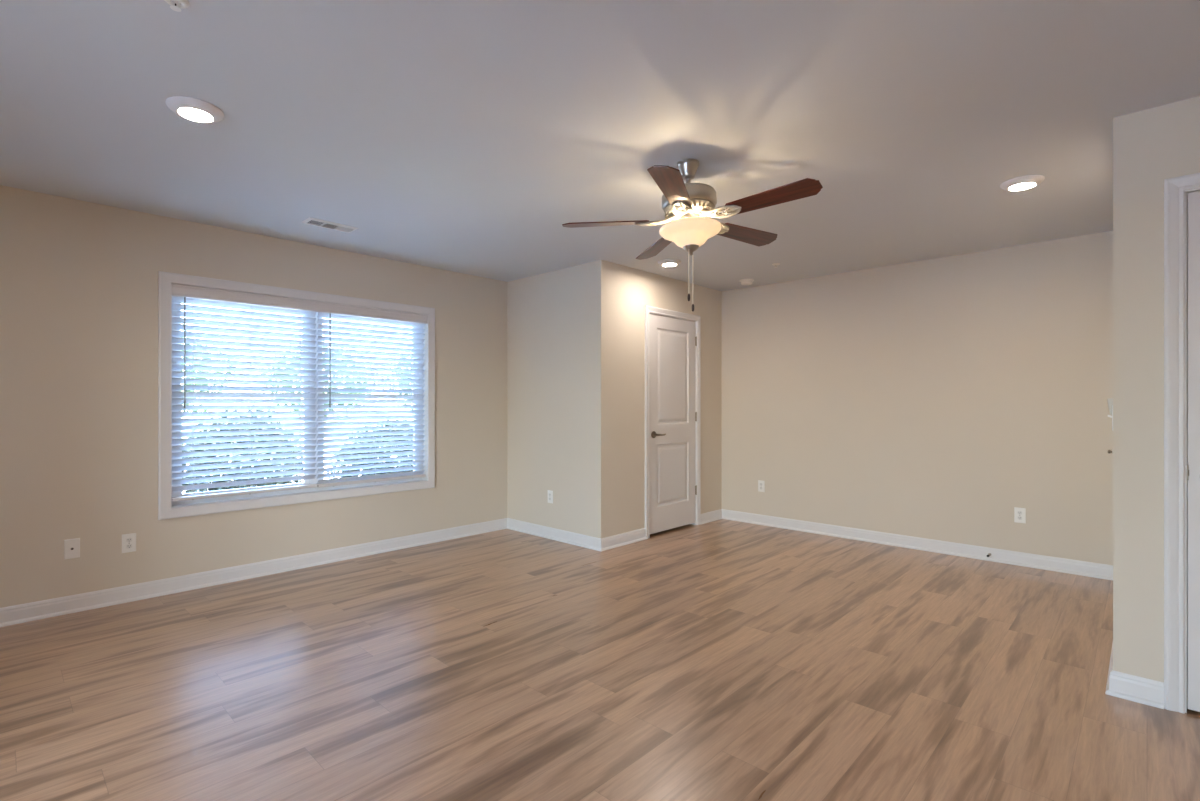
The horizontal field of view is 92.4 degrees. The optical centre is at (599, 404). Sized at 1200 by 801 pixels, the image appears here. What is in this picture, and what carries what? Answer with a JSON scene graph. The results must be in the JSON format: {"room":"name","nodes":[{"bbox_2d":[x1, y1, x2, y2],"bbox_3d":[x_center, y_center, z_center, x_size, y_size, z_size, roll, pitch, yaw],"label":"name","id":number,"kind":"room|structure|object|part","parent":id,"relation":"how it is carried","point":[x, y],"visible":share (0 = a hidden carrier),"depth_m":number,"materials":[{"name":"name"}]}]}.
{"room":"empty living room","nodes":[
{"label":"empty living room","id":0,"kind":"room"},
{"bbox_2d":[0,185,506,607],"bbox_3d":[-3.119,0.008,3.492,0.140,2.440,6.240,0,0,44],"label":"wall","id":1,"kind":"structure","parent":0,"point":[79,279],"depth_m":3.60,"materials":[{"name":"paint"}]},
{"bbox_2d":[64,538,79,559],"bbox_3d":[-3.111,0.853,3.389,0.016,0.115,0.070,0,0,44],"label":"outlet","id":2,"kind":"object","parent":1,"relation":"attached to","point":[71,546],"visible":1,"depth_m":3.39,"materials":[{"name":"white plastic"}]},
{"bbox_2d":[122,533,135,552],"bbox_3d":[-2.933,0.866,3.581,0.008,0.115,0.070,0,0,44],"label":"power outlet","id":3,"kind":"object","parent":1,"relation":"attached to","point":[128,540],"visible":1,"depth_m":3.58,"materials":[{"name":"white plastic"}]},
{"bbox_2d":[0,518,506,626],"bbox_3d":[-3.012,1.178,3.486,0.024,0.100,6.100,0,0,44],"label":"baseboard","id":4,"kind":"structure","parent":1,"relation":"attached to","point":[27,612],"depth_m":3.92,"materials":[{"name":"white paint"}]},
{"bbox_2d":[158,271,434,519],"bbox_3d":[-2.199,-0.055,4.446,0.159,1.598,1.973,0,0,44],"label":"window","id":5,"kind":"structure","parent":1,"relation":"in","point":[167,509],"depth_m":4.16,"materials":[{"name":"white paint"}]},
{"bbox_3d":[-2.562,-0.396,4.158,0.022,0.709,0.848,0,0,44],"label":"sash","id":6,"kind":"part","parent":5,"relation":"part of","materials":[{"name":"white plastic"}]},
{"bbox_3d":[-2.543,0.280,4.140,0.022,0.723,0.848,0,0,44],"label":"sash","id":7,"kind":"part","parent":5,"relation":"part of","materials":[{"name":"clear glass"}]},
{"bbox_2d":[172,296,316,501],"bbox_3d":[-2.496,-0.071,4.097,0.061,1.425,0.906,0,0,44],"label":"window blind","id":8,"kind":"object","parent":5,"relation":"attached to","point":[194,302],"visible":0.83,"depth_m":4.05,"materials":[{"name":"white plastic"}]},
{"bbox_3d":[-2.500,0.627,4.100,0.052,0.022,0.906,0,0,44],"label":"rail","id":9,"kind":"part","parent":8,"relation":"part of","materials":[{"name":"white plastic"}]},
{"bbox_3d":[-2.498,-0.052,4.102,0.050,1.340,0.008,0,0,44],"label":"ladder cord","id":10,"kind":"part","parent":8,"relation":"part of","materials":[{"name":"white fabric"}]},
{"bbox_3d":[-2.267,-0.052,4.345,0.050,1.340,0.008,0,0,44],"label":"ladder cord","id":11,"kind":"part","parent":8,"relation":"part of","materials":[{"name":"white fabric"}]},
{"bbox_2d":[172,284,427,323],"bbox_3d":[-2.153,-0.745,4.402,0.014,0.078,1.833,0,0,44],"label":"blind valance","id":12,"kind":"object","parent":5,"relation":"attached to","point":[177,290],"visible":1,"depth_m":4.25,"materials":[{"name":"white plastic"}]},
{"bbox_3d":[-1.929,-0.396,4.823,0.022,0.709,0.848,0,0,44],"label":"sash","id":13,"kind":"part","parent":5,"relation":"part of","materials":[{"name":"glass"}]},
{"bbox_3d":[-1.910,0.280,4.805,0.022,0.723,0.848,0,0,44],"label":"sash","id":14,"kind":"part","parent":5,"relation":"part of","materials":[{"name":"clear glass"}]},
{"bbox_2d":[317,312,425,487],"bbox_3d":[-1.865,-0.069,4.761,0.061,1.430,0.906,0,0,44],"label":"window blind","id":15,"kind":"object","parent":5,"relation":"attached to","point":[417,385],"visible":0.98,"depth_m":4.73,"materials":[{"name":"white plastic"}]},
{"bbox_3d":[-1.868,0.632,4.764,0.052,0.022,0.906,0,0,44],"label":"rail","id":16,"kind":"part","parent":15,"relation":"part of","materials":[{"name":"white plastic"}]},
{"bbox_3d":[-1.635,-0.049,5.009,0.050,1.345,0.008,0,0,44],"label":"ladder cord","id":17,"kind":"part","parent":15,"relation":"part of","materials":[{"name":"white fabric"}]},
{"bbox_2d":[507,262,590,535],"bbox_3d":[-0.507,0.008,5.397,1.299,2.440,0.120,0,0,44],"label":"wall","id":18,"kind":"structure","parent":0,"point":[549,313],"depth_m":5.27,"materials":[{"name":"paint"}]},
{"bbox_2d":[548,490,552,502],"bbox_3d":[-0.457,0.848,5.261,0.070,0.115,0.008,0,0,44],"label":"power outlet","id":19,"kind":"object","parent":18,"relation":"attached to","point":[550,493],"visible":1,"depth_m":5.25,"materials":[{"name":"white plastic"}]},
{"bbox_2d":[507,518,600,550],"bbox_3d":[-0.454,1.178,5.247,1.303,0.100,0.024,0,0,44],"label":"baseboard","id":20,"kind":"structure","parent":18,"relation":"attached to","point":[590,542],"depth_m":5.19,"materials":[{"name":"white paint"}]},
{"bbox_2d":[0,0,1199,290],"bbox_3d":[0.526,-1.287,1.421,8.277,0.150,8.265,0,0,44],"label":"ceiling","id":21,"kind":"structure","parent":0,"point":[460,136],"depth_m":2.43,"materials":[{"name":"white paint"}]},
{"bbox_2d":[164,0,189,11],"bbox_3d":[-1.272,-1.198,1.724,0.068,0.027,0.068,0,0,9],"label":"sprinkler","id":22,"kind":"object","parent":21,"relation":"attached to","point":[176,5],"visible":1,"depth_m":1.73,"materials":[{"name":"white plastic"}]},
{"bbox_2d":[165,96,223,122],"bbox_3d":[-1.660,-1.198,2.361,0.198,0.027,0.198,0,0,44],"label":"recessed light","id":23,"kind":"object","parent":21,"relation":"in","point":[192,109],"visible":1,"depth_m":2.33,"materials":[{"name":"white paint"}]},
{"bbox_2d":[302,217,357,232],"bbox_3d":[-1.823,-1.207,3.891,0.140,0.010,0.320,0,0,44],"label":"ceiling vent","id":24,"kind":"object","parent":21,"relation":"in","point":[311,221],"visible":1,"depth_m":3.87,"materials":[{"name":"white plastic"}]},
{"bbox_2d":[658,259,680,266],"bbox_3d":[0.594,-1.198,4.904,0.198,0.027,0.198,0,0,44],"label":"recessed light","id":25,"kind":"object","parent":21,"relation":"in","point":[667,262],"visible":1,"depth_m":4.85,"materials":[{"name":"white"}]},
{"bbox_2d":[562,159,822,311],"bbox_3d":[0.488,-0.837,2.869,1.202,0.750,1.221,0,0,44],"label":"ceiling fan","id":26,"kind":"object","parent":21,"relation":"hanging from","point":[688,205],"visible":1,"depth_m":2.78,"materials":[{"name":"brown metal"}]},
{"bbox_3d":[0.029,-0.904,2.885,0.433,0.006,0.134,-2,9,1],"label":"fan blade","id":27,"kind":"part","parent":26,"relation":"part of","materials":[{"name":"brown wood"}]},
{"bbox_3d":[0.327,-0.894,3.280,0.134,0.006,0.433,-14,1,-17],"label":"fan blade","id":28,"kind":"part","parent":26,"relation":"part of","materials":[{"name":"brown wood"}]},
{"bbox_3d":[0.312,-0.934,2.480,0.134,0.006,0.433,10,1,19],"label":"fan blade","id":29,"kind":"part","parent":26,"relation":"part of","materials":[{"name":"brown wood"}]},
{"bbox_3d":[0.441,-0.666,2.851,0.006,0.236,0.005,0,0,-16],"label":"pull chain","id":30,"kind":"part","parent":26,"relation":"part of","materials":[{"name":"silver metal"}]},
{"bbox_3d":[0.453,-0.831,2.873,0.306,0.102,0.306,-5,-4,43],"label":"lamp shade","id":31,"kind":"part","parent":26,"relation":"part of","materials":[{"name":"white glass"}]},
{"bbox_3d":[0.464,-0.622,2.871,0.006,0.244,0.005,0,0,-16],"label":"pull chain","id":32,"kind":"part","parent":26,"relation":"part of","materials":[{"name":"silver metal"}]},
{"bbox_3d":[0.795,-0.917,3.119,0.433,0.006,0.134,0,-16,-35],"label":"fan blade","id":33,"kind":"part","parent":26,"relation":"part of","materials":[{"name":"brown wood"}]},
{"bbox_3d":[0.786,-0.942,2.625,0.433,0.006,0.134,-4,-16,37],"label":"fan blade","id":34,"kind":"part","parent":26,"relation":"part of","materials":[{"name":"brown wood"}]},
{"bbox_2d":[740,279,753,284],"bbox_3d":[1.434,-1.189,5.620,0.136,0.046,0.136,0,0,44],"label":"smoke detector","id":35,"kind":"object","parent":21,"relation":"attached to","point":[743,281],"visible":1,"depth_m":5.58,"materials":[{"name":"white plastic"}]},
{"bbox_2d":[1000,175,1044,190],"bbox_3d":[2.303,-1.198,3.138,0.198,0.027,0.198,0,0,44],"label":"recessed light","id":36,"kind":"object","parent":21,"relation":"in","point":[1029,181],"visible":1,"depth_m":3.10,"materials":[{"name":"white"}]},
{"bbox_2d":[0,519,1199,800],"bbox_3d":[0.526,1.288,1.421,8.277,0.120,8.265,0,0,44],"label":"floor","id":37,"kind":"structure","parent":0,"point":[722,659],"depth_m":2.54,"materials":[{"name":"wood"}]},
{"bbox_2d":[591,260,721,537],"bbox_3d":[0.615,0.008,5.547,0.120,2.440,1.885,0,0,44],"label":"wall","id":38,"kind":"structure","parent":0,"point":[620,294],"depth_m":5.07,"materials":[{"name":"paint"}]},
{"bbox_2d":[601,528,646,550],"bbox_3d":[0.210,1.178,5.017,0.024,0.100,0.608,0,0,44],"label":"baseboard","id":39,"kind":"structure","parent":38,"relation":"attached to","point":[618,540],"depth_m":5.00,"materials":[{"name":"white paint"}]},
{"bbox_2d":[645,305,700,538],"bbox_3d":[0.692,0.164,5.583,0.182,2.128,0.887,0,0,44],"label":"door","id":40,"kind":"structure","parent":38,"relation":"in","point":[672,338],"depth_m":5.55,"materials":[{"name":"white paint"}]},
{"bbox_3d":[0.548,0.284,5.347,0.067,0.065,0.146,0,0,44],"label":"lever handle","id":41,"kind":"part","parent":40,"relation":"part of","materials":[{"name":"silver metal"}]},
{"bbox_2d":[701,509,721,523],"bbox_3d":[1.170,1.178,6.026,0.024,0.100,0.426,0,0,44],"label":"baseboard","id":42,"kind":"structure","parent":38,"relation":"attached to","point":[715,515],"depth_m":6.02,"materials":[{"name":"white paint"}]},
{"bbox_2d":[722,231,1112,564],"bbox_3d":[2.520,0.008,5.131,3.454,2.440,0.140,0,0,44],"label":"wall","id":43,"kind":"structure","parent":0,"point":[940,398],"depth_m":4.76,"materials":[{"name":"paint"}]},
{"bbox_2d":[758,480,764,491],"bbox_3d":[1.644,0.837,5.863,0.070,0.115,0.008,0,0,44],"label":"power outlet","id":44,"kind":"object","parent":43,"relation":"attached to","point":[761,484],"visible":1,"depth_m":5.86,"materials":[{"name":"white plastic"}]},
{"bbox_2d":[722,509,1112,579],"bbox_3d":[2.464,1.178,5.072,3.214,0.100,0.024,0,0,44],"label":"baseboard","id":45,"kind":"structure","parent":43,"relation":"attached to","point":[1083,568],"depth_m":4.75,"materials":[{"name":"white paint"}]},
{"bbox_2d":[1014,507,1025,523],"bbox_3d":[3.201,0.848,4.383,0.070,0.115,0.008,0,0,44],"label":"power outlet","id":46,"kind":"object","parent":43,"relation":"attached to","point":[1019,513],"visible":1,"depth_m":4.38,"materials":[{"name":"white plastic"}]},
{"bbox_2d":[1113,96,1199,681],"bbox_3d":[3.485,0.008,1.272,3.504,2.440,0.120,0,0,44],"label":"wall","id":47,"kind":"structure","parent":0,"point":[1151,146],"depth_m":2.38,"materials":[{"name":"paint"}]},
{"bbox_2d":[1105,670,1163,708],"bbox_3d":[2.213,1.178,2.382,0.178,0.100,0.024,0,0,44],"label":"baseboard","id":48,"kind":"structure","parent":47,"relation":"attached to","point":[1134,688],"depth_m":2.38,"materials":[{"name":"white paint"}]},
{"bbox_2d":[1164,173,1199,712],"bbox_3d":[2.628,0.161,2.044,0.890,2.135,0.182,0,0,44],"label":"door","id":49,"kind":"structure","parent":47,"relation":"in","point":[1181,193],"depth_m":2.29,"materials":[{"name":"white paint"}]},
{"bbox_3d":[2.990,0.008,3.206,0.120,2.440,2.002,0,0,44],"label":"wall","id":50,"kind":"structure","parent":0,"visible":0},
{"bbox_2d":[1105,643,1112,691],"bbox_3d":[2.888,1.178,3.204,0.024,0.100,2.146,0,0,44],"label":"baseboard","id":51,"kind":"structure","parent":50,"relation":"attached to","point":[1111,657],"depth_m":2.55,"materials":[{"name":"white paint"}]},
{"bbox_2d":[1107,398,1112,414],"bbox_3d":[2.395,0.013,2.690,0.030,0.084,0.110,0,0,44],"label":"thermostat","id":52,"kind":"object","parent":50,"relation":"attached to","point":[1109,400],"visible":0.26,"depth_m":2.66,"materials":[{"name":"white plastic"}]},
{"bbox_2d":[1108,405,1112,430],"bbox_3d":[2.241,0.060,2.522,0.022,0.115,0.070,0,0,44],"label":"light switch","id":53,"kind":"object","parent":50,"relation":"attached to","point":[1112,405],"visible":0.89,"depth_m":2.49,"materials":[{"name":"white plastic"}]},
{"label":"outside","id":54,"kind":"structure","parent":0,"visible":0},
{"bbox_2d":[182,414,412,455],"bbox_3d":[-27.426,1.468,39.896,85.262,0.120,100.000,0,0,44],"label":"ground","id":55,"kind":"structure","parent":54,"point":[378,414],"depth_m":41.63,"materials":[{"name":"green plant"}]},
{"bbox_2d":[181,324,236,411],"bbox_3d":[-16.644,-0.927,21.728,4.884,4.714,4.885,0,0,44],"label":"tree","id":56,"kind":"object","parent":55,"relation":"on","point":[187,324],"visible":0.02,"depth_m":22.09,"materials":[{"name":"green plant"}]},
{"bbox_2d":[182,449,402,493],"bbox_3d":[-1.910,1.403,15.620,11.700,0.020,100.000,0,0,44],"label":"pavement","id":57,"kind":"structure","parent":55,"relation":"on","point":[337,449],"depth_m":12.83,"materials":[{"name":"concrete"}]},
{"bbox_2d":[182,404,302,493],"bbox_3d":[-3.718,0.696,6.050,1.075,1.407,1.262,0,0,17],"label":"shrub","id":58,"kind":"object","parent":57,"relation":"on","point":[295,481],"visible":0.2,"depth_m":5.78,"materials":[{"name":"green plant"}]},
{"bbox_2d":[327,419,412,478],"bbox_3d":[-2.712,0.770,7.447,1.272,1.260,1.546,0,0,44],"label":"shrub","id":59,"kind":"object","parent":57,"relation":"on","point":[395,419],"visible":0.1,"depth_m":7.08,"materials":[{"name":"green plant"}]},
{"bbox_2d":[258,341,382,432],"bbox_3d":[-12.073,-0.722,25.072,4.605,4.305,4.802,0,0,4],"label":"tree","id":60,"kind":"object","parent":55,"relation":"on","point":[323,341],"visible":0.09,"depth_m":24.38,"materials":[{"name":"green plant"}]},
{"bbox_2d":[379,352,412,414],"bbox_3d":[-8.775,-0.985,30.042,5.203,4.830,4.880,0,0,-7],"label":"tree","id":61,"kind":"object","parent":55,"relation":"on","point":[401,352],"visible":0.05,"depth_m":28.90,"materials":[{"name":"green plant"}]}
]}

